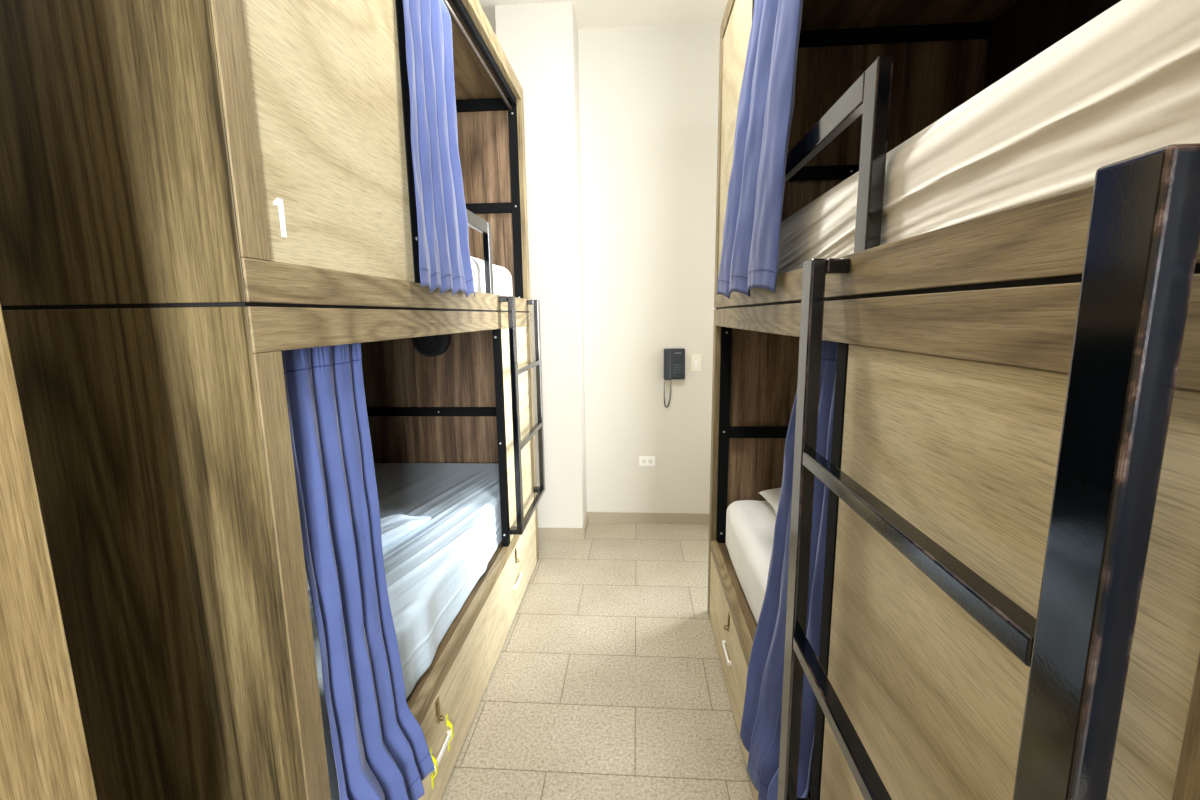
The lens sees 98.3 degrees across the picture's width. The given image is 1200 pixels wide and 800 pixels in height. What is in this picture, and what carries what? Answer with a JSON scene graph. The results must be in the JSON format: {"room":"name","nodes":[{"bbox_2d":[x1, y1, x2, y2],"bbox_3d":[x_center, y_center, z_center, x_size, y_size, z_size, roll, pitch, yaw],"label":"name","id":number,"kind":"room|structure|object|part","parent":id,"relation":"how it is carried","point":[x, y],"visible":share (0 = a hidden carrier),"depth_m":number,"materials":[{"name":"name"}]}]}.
{"room":"dormitory","nodes":[
{"label":"dormitory","id":0,"kind":"room"},
{"bbox_2d":[495,1,586,527],"bbox_3d":[-0.355,-0.702,3.428,0.456,3.295,0.296,0,9,4],"label":"wall column","id":1,"kind":"structure","parent":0,"point":[539,41],"depth_m":3.22,"materials":[{"name":"paint"}]},
{"bbox_2d":[538,512,587,539],"bbox_3d":[-0.335,0.886,3.674,0.480,0.080,0.296,0,9,4],"label":"baseboard","id":2,"kind":"structure","parent":1,"relation":"attached to","point":[543,533],"depth_m":3.52,"materials":[{"name":"stone"}]},
{"bbox_2d":[441,523,753,799],"bbox_3d":[-0.082,1.473,0.608,3.451,0.100,6.751,0,9,4],"label":"floor","id":3,"kind":"structure","parent":0,"point":[606,681],"depth_m":2.12,"materials":[{"name":"tile"}]},
{"bbox_2d":[0,303,96,799],"bbox_3d":[-0.903,0.319,-0.016,0.625,2.400,1.200,0,9,4],"label":"tall cabinet","id":4,"kind":"object","parent":3,"relation":"on","point":[44,755],"visible":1,"depth_m":0.52,"materials":[{"name":"brown wood"}]},
{"bbox_2d":[0,0,544,799],"bbox_3d":[-0.993,-0.165,1.980,1.165,2.716,2.225,0,9,4],"label":"bunk bed","id":5,"kind":"object","parent":3,"relation":"on","point":[194,194],"visible":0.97,"depth_m":0.91,"materials":[{"name":"brown wood"}]},
{"bbox_3d":[-1.113,-0.743,0.780,1.096,1.188,0.032,0,9,4],"label":"panel","id":6,"kind":"part","parent":5,"relation":"part of","materials":[{"name":"brown wood"}]},
{"bbox_3d":[-1.096,0.601,0.999,1.096,1.522,0.032,0,9,4],"label":"panel","id":7,"kind":"part","parent":5,"relation":"part of","materials":[{"name":"brown wood"}]},
{"bbox_3d":[-0.553,-0.798,1.080,0.016,1.046,0.586,0,9,4],"label":"panel","id":8,"kind":"part","parent":5,"relation":"part of","materials":[{"name":"brown wood"}]},
{"bbox_2d":[281,343,434,799],"bbox_3d":[-0.527,0.458,1.166,0.137,1.201,0.307,0,9,4],"label":"curtain","id":9,"kind":"object","parent":5,"relation":"hanging from","point":[381,751],"visible":0.93,"depth_m":1.14,"materials":[{"name":"blue fabric"}]},
{"bbox_3d":[-0.492,-0.368,1.911,0.026,0.068,2.221,0,9,4],"label":"rail","id":10,"kind":"part","parent":5,"relation":"part of","materials":[{"name":"brown wood"}]},
{"bbox_3d":[-0.491,-0.290,1.924,0.026,0.074,2.221,0,9,4],"label":"rail","id":11,"kind":"part","parent":5,"relation":"part of","materials":[{"name":"brown wood"}]},
{"bbox_2d":[308,463,501,799],"bbox_3d":[-1.021,0.647,2.115,1.046,0.238,2.095,0,9,4],"label":"mattress","id":12,"kind":"object","parent":5,"relation":"on","point":[431,571],"visible":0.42,"depth_m":2.02,"materials":[{"name":"white fabric"}]},
{"bbox_2d":[305,514,430,590],"bbox_3d":[-0.915,0.522,1.967,0.370,0.064,0.636,5,11,34],"label":"loose sheet","id":13,"kind":"object","parent":12,"relation":"on","point":[394,528],"visible":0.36,"depth_m":2.07,"materials":[{"name":"white fabric"}]},
{"bbox_2d":[416,334,444,352],"bbox_3d":[-0.978,-0.360,3.001,0.180,0.180,0.028,0,9,4],"label":"grille","id":14,"kind":"object","parent":5,"relation":"attached to","point":[435,343],"depth_m":3.00,"materials":[{"name":"black plastic"}]},
{"bbox_2d":[403,0,474,297],"bbox_3d":[-0.522,-0.842,1.588,0.104,1.030,0.503,0,9,4],"label":"curtain","id":15,"kind":"object","parent":5,"relation":"hanging from","point":[442,221],"visible":1,"depth_m":1.54,"materials":[{"name":"blue fabric"}]},
{"bbox_3d":[-0.491,1.087,1.617,0.014,0.020,0.140,0,9,4],"label":"handle","id":16,"kind":"part","parent":5,"relation":"part of","materials":[{"name":"white plastic"}]},
{"bbox_3d":[-0.510,1.108,1.622,0.023,0.282,1.039,0,9,4],"label":"drawer","id":17,"kind":"part","parent":5,"relation":"part of","materials":[{"name":"brown wood"}]},
{"bbox_3d":[-0.479,0.794,2.100,0.030,0.050,2.092,0,9,4],"label":"rail","id":18,"kind":"part","parent":5,"relation":"part of","materials":[{"name":"brown wood"}]},
{"bbox_3d":[-0.475,0.851,2.109,0.023,0.063,2.092,0,9,4],"label":"drawer rail","id":19,"kind":"part","parent":5,"relation":"part of","materials":[{"name":"brown wood"}]},
{"bbox_3d":[-0.530,-1.443,2.062,0.018,0.018,1.454,0,9,4],"label":"curtain rod","id":20,"kind":"part","parent":5,"relation":"part of","materials":[{"name":"metal"}]},
{"bbox_2d":[470,256,511,295],"bbox_3d":[-1.054,-0.482,1.932,0.996,0.207,2.087,0,9,4],"label":"mattress","id":21,"kind":"object","parent":5,"relation":"on","point":[502,279],"visible":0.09,"depth_m":2.56,"materials":[{"name":"white fabric"}]},
{"bbox_3d":[-0.507,-1.471,1.732,0.026,0.071,2.092,0,9,4],"label":"rail","id":22,"kind":"part","parent":5,"relation":"part of","materials":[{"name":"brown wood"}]},
{"bbox_3d":[-0.429,-0.452,2.329,0.039,0.025,0.049,0,9,4],"label":"arm","id":23,"kind":"part","parent":5,"relation":"part of","materials":[{"name":"black paint"}]},
{"bbox_3d":[-0.437,0.940,2.651,0.023,0.282,1.043,0,9,4],"label":"drawer","id":24,"kind":"part","parent":5,"relation":"part of","materials":[{"name":"brown wood"}]},
{"bbox_3d":[-0.415,0.629,2.505,0.039,0.025,0.049,0,9,4],"label":"arm","id":25,"kind":"part","parent":5,"relation":"part of","materials":[{"name":"black paint"}]},
{"bbox_3d":[-0.390,0.089,2.415,0.025,1.120,0.050,0,9,4],"label":"post","id":26,"kind":"part","parent":5,"relation":"part of","materials":[{"name":"black paint"}]},
{"bbox_3d":[-0.433,0.138,2.748,0.016,1.036,0.598,0,9,4],"label":"panel","id":27,"kind":"part","parent":5,"relation":"part of","materials":[{"name":"brown wood"}]},
{"bbox_3d":[-0.419,0.919,2.647,0.014,0.020,0.140,0,9,4],"label":"handle","id":28,"kind":"part","parent":5,"relation":"part of","materials":[{"name":"white plastic"}]},
{"bbox_3d":[-0.388,-0.547,2.915,0.039,0.025,0.049,0,9,4],"label":"arm","id":29,"kind":"part","parent":5,"relation":"part of","materials":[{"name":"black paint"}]},
{"bbox_3d":[-0.374,0.533,3.091,0.039,0.025,0.049,0,9,4],"label":"arm","id":30,"kind":"part","parent":5,"relation":"part of","materials":[{"name":"black paint"}]},
{"bbox_3d":[-0.348,-0.007,3.001,0.025,1.120,0.050,0,9,4],"label":"post","id":31,"kind":"part","parent":5,"relation":"part of","materials":[{"name":"black paint"}]},
{"bbox_2d":[707,0,1199,799],"bbox_3d":[0.972,-0.083,1.315,1.165,2.716,2.225,0,9,4],"label":"bunk bed","id":32,"kind":"object","parent":3,"relation":"on","point":[1011,597],"visible":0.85,"depth_m":0.59,"materials":[{"name":"brown wood"}]},
{"bbox_3d":[0.501,1.002,2.058,0.014,0.020,0.140,0,9,4],"label":"handle","id":33,"kind":"part","parent":32,"relation":"part of","materials":[{"name":"white plastic"}]},
{"bbox_3d":[0.451,-1.387,1.138,0.026,0.071,2.092,0,9,4],"label":"rail","id":34,"kind":"part","parent":32,"relation":"part of","materials":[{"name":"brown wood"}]},
{"bbox_3d":[0.481,0.934,1.516,0.023,0.063,2.092,0,9,4],"label":"drawer rail","id":35,"kind":"part","parent":32,"relation":"part of","materials":[{"name":"brown wood"}]},
{"bbox_3d":[0.520,1.023,2.060,0.023,0.282,1.039,0,9,4],"label":"drawer","id":36,"kind":"part","parent":32,"relation":"part of","materials":[{"name":"brown wood"}]},
{"bbox_3d":[0.512,-0.956,1.970,0.016,1.046,0.586,0,9,4],"label":"panel","id":37,"kind":"part","parent":32,"relation":"part of","materials":[{"name":"brown wood"}]},
{"bbox_2d":[726,500,775,623],"bbox_3d":[1.031,0.737,1.445,1.014,0.222,2.087,0,9,4],"label":"mattress","id":38,"kind":"object","parent":32,"relation":"on","point":[750,524],"visible":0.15,"depth_m":2.10,"materials":[{"name":"white fabric"}]},
{"bbox_2d":[758,487,780,515],"bbox_3d":[1.019,0.444,2.223,0.600,0.104,0.320,0,9,4],"label":"pillow","id":39,"kind":"object","parent":38,"relation":"on","point":[772,496],"visible":0.08,"depth_m":2.29,"materials":[{"name":"white fabric"}]},
{"bbox_2d":[717,0,802,298],"bbox_3d":[0.466,-0.822,1.446,0.128,1.051,0.611,-1,9,-1],"label":"curtain","id":40,"kind":"object","parent":32,"relation":"hanging from","point":[753,215],"visible":1,"depth_m":1.38,"materials":[{"name":"blue fabric"}]},
{"bbox_3d":[0.483,0.878,1.507,0.030,0.050,2.092,0,9,4],"label":"rail","id":41,"kind":"part","parent":32,"relation":"part of","materials":[{"name":"brown wood"}]},
{"bbox_2d":[740,340,838,799],"bbox_3d":[0.445,0.434,1.223,0.120,1.197,0.356,-1,9,1],"label":"curtain","id":42,"kind":"object","parent":32,"relation":"hanging from","point":[760,730],"visible":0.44,"depth_m":1.29,"materials":[{"name":"blue fabric"}]},
{"bbox_3d":[0.377,0.311,0.985,0.025,1.120,0.050,0,9,4],"label":"post","id":43,"kind":"part","parent":32,"relation":"part of","materials":[{"name":"black paint"}]},
{"bbox_3d":[0.403,-0.229,0.895,0.039,0.025,0.049,0,9,4],"label":"arm","id":44,"kind":"part","parent":32,"relation":"part of","materials":[{"name":"black paint"}]},
{"bbox_3d":[0.466,-0.284,1.318,0.026,0.068,2.221,0,9,4],"label":"rail","id":45,"kind":"part","parent":32,"relation":"part of","materials":[{"name":"brown wood"}]},
{"bbox_3d":[0.467,-0.207,1.330,0.026,0.074,2.221,0,9,4],"label":"rail","id":46,"kind":"part","parent":32,"relation":"part of","materials":[{"name":"brown wood"}]},
{"bbox_2d":[777,0,1199,274],"bbox_3d":[1.011,-0.409,1.259,1.019,0.225,2.088,0,9,4],"label":"mattress","id":47,"kind":"object","parent":32,"relation":"on","point":[1123,84],"visible":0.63,"depth_m":0.54,"materials":[{"name":"white fabric"}]},
{"bbox_3d":[0.423,0.462,0.684,0.016,1.036,0.598,0,9,4],"label":"panel","id":48,"kind":"part","parent":32,"relation":"part of","materials":[{"name":"brown wood"}]},
{"bbox_3d":[1.534,-0.841,1.151,0.018,1.141,2.161,0,9,4],"label":"panel","id":49,"kind":"part","parent":32,"relation":"part of","materials":[{"name":"brown wood"}]},
{"bbox_3d":[0.336,0.407,0.399,0.025,1.120,0.050,0,9,4],"label":"post","id":50,"kind":"part","parent":32,"relation":"part of","materials":[{"name":"black paint"}]},
{"bbox_2d":[478,0,727,32],"bbox_3d":[-0.126,-1.878,0.063,3.451,0.100,6.751,0,9,4],"label":"ceiling","id":51,"kind":"structure","parent":0,"point":[588,13],"depth_m":3.11,"materials":[{"name":"paint"}]},
{"bbox_2d":[495,22,720,512],"bbox_3d":[0.127,-0.737,3.599,3.451,3.295,0.120,0,9,4],"label":"wall","id":52,"kind":"structure","parent":0,"point":[649,94],"depth_m":3.49,"materials":[{"name":"paint"}]},
{"bbox_2d":[639,456,654,465],"bbox_3d":[0.336,0.438,3.711,0.114,0.072,0.009,0,9,4],"label":"power outlet","id":53,"kind":"object","parent":52,"relation":"attached to","point":[643,460],"visible":1,"depth_m":3.71,"materials":[{"name":"white plastic"}]},
{"bbox_2d":[588,512,708,524],"bbox_3d":[0.824,0.859,3.744,1.847,0.080,0.012,0,9,4],"label":"baseboard","id":54,"kind":"structure","parent":52,"relation":"attached to","point":[593,517],"depth_m":3.77,"materials":[{"name":"stone"}]},
{"bbox_2d":[664,348,684,407],"bbox_3d":[0.510,-0.146,3.564,0.144,0.409,0.086,0,9,4],"label":"wall telephone","id":55,"kind":"object","parent":52,"relation":"attached to","point":[674,358],"visible":1,"depth_m":3.55,"materials":[{"name":"plastic"}]},
{"bbox_3d":[0.469,-0.051,3.598,0.057,0.211,0.013,-2,9,-8],"label":"coiled cord","id":56,"kind":"part","parent":55,"relation":"part of","materials":[{"name":"plastic"}]},
{"bbox_2d":[691,355,700,370],"bbox_3d":[0.661,-0.255,3.574,0.070,0.114,0.012,0,9,4],"label":"light switch","id":57,"kind":"object","parent":52,"relation":"attached to","point":[695,359],"visible":1,"depth_m":3.57,"materials":[{"name":"beige plastic"}]}
]}

